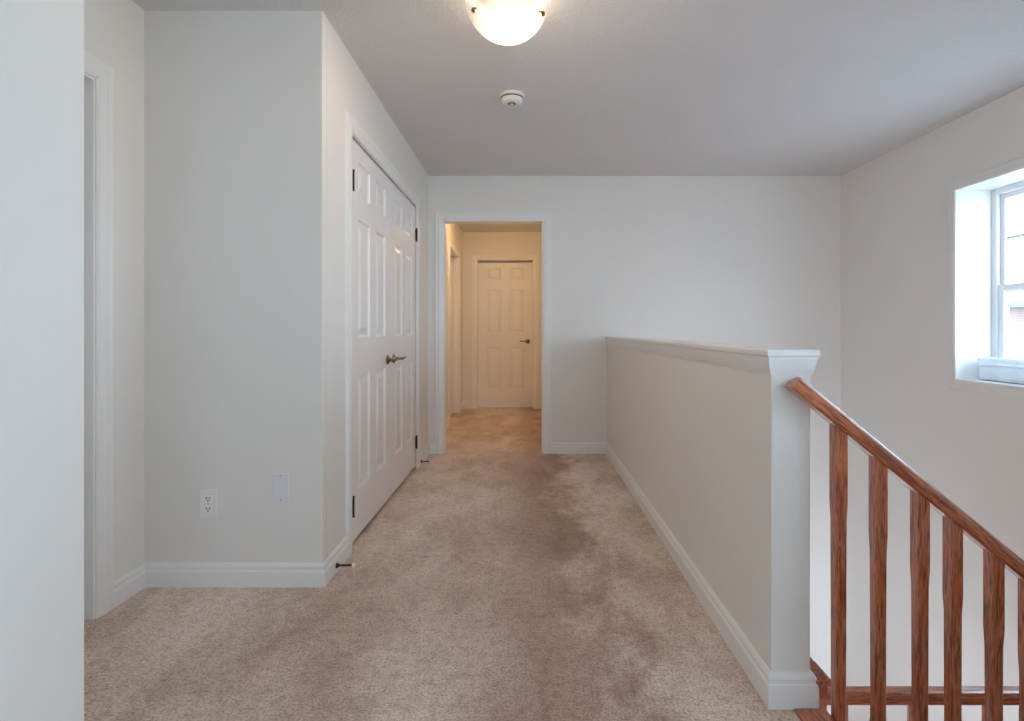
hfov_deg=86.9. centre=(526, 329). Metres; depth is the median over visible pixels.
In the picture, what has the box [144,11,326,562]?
wall
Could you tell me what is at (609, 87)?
ceiling
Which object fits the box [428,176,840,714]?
wall
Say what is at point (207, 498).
receptacle
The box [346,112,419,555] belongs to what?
door frame
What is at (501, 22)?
ceiling light
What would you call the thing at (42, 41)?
wall
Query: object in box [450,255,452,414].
door
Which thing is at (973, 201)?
lining
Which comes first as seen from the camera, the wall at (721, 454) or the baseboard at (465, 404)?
the wall at (721, 454)
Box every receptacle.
[204,495,211,501]
[204,506,211,511]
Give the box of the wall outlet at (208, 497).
[200,489,217,517]
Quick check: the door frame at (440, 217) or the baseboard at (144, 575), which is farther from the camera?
the door frame at (440, 217)
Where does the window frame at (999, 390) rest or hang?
in the wall at (968, 446)
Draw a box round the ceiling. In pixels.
[132,0,1023,231]
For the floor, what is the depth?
1.99 m
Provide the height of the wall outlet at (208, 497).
0.122 m
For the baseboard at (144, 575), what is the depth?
2.28 m
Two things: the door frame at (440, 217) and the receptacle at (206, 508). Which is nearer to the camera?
the receptacle at (206, 508)
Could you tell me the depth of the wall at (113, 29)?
2.19 m
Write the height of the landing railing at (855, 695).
0.992 m
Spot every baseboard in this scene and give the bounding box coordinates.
[114,536,348,607]
[420,442,434,465]
[461,401,470,410]
[551,442,606,453]
[606,443,818,708]
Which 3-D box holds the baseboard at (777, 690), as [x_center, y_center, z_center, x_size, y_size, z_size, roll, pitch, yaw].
[0.762,1.036,3.144,0.145,0.098,3.201,0,0,0]
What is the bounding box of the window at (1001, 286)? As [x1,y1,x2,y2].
[991,181,1023,357]
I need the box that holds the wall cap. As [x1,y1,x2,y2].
[605,336,819,374]
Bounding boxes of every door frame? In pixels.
[84,50,113,619]
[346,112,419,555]
[435,212,550,453]
[448,240,460,419]
[472,255,537,408]
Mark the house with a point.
(1016, 308)
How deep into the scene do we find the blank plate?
2.29 m
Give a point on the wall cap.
(768, 360)
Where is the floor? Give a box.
[84,408,800,720]
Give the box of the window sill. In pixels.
[978,357,1023,384]
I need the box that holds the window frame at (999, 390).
[947,156,1023,398]
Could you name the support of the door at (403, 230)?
in the wall at (42, 41)
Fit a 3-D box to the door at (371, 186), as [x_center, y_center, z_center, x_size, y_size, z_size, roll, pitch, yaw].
[-0.855,0.053,3.051,0.100,2.012,0.774,0,0,0]
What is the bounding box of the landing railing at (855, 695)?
[810,657,1018,720]
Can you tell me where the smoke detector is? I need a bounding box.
[499,90,524,106]
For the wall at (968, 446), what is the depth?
3.78 m
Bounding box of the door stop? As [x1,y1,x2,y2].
[336,562,355,567]
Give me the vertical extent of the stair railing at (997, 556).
1.952 m
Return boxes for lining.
[955,167,1023,387]
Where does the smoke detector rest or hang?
attached to the ceiling
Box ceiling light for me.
[466,0,548,45]
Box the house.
[1009,301,1023,358]
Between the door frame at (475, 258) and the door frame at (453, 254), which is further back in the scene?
the door frame at (475, 258)
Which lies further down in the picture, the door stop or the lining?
the door stop
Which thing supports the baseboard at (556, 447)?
attached to the wall at (741, 260)
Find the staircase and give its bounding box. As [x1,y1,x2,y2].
[794,708,834,720]
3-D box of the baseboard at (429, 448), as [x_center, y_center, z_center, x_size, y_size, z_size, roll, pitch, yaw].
[-0.836,1.036,4.519,0.064,0.098,0.452,0,0,0]
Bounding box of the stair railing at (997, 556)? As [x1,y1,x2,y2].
[784,377,1023,720]
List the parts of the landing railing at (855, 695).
newel post, handrail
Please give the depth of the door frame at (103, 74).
2.04 m
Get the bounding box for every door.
[353,140,396,540]
[390,180,417,495]
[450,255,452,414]
[478,263,531,406]
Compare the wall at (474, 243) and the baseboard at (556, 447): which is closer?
the baseboard at (556, 447)
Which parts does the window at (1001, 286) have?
sash, sash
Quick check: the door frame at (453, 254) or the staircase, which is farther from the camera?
the door frame at (453, 254)
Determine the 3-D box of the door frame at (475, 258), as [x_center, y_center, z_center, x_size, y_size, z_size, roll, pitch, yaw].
[-0.303,0.025,7.509,0.910,2.121,0.132,0,0,0]
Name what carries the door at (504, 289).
in the wall at (474, 243)
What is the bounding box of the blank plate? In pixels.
[273,474,288,501]
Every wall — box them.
[0,0,462,720]
[84,0,143,580]
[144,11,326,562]
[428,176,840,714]
[463,232,541,408]
[607,345,809,671]
[841,86,1023,720]
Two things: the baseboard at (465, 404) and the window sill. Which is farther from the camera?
the baseboard at (465, 404)
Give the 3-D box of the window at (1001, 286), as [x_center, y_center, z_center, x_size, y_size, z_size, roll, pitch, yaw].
[3.022,-0.290,2.880,0.065,1.225,1.200,0,0,0]
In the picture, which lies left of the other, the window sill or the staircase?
the staircase

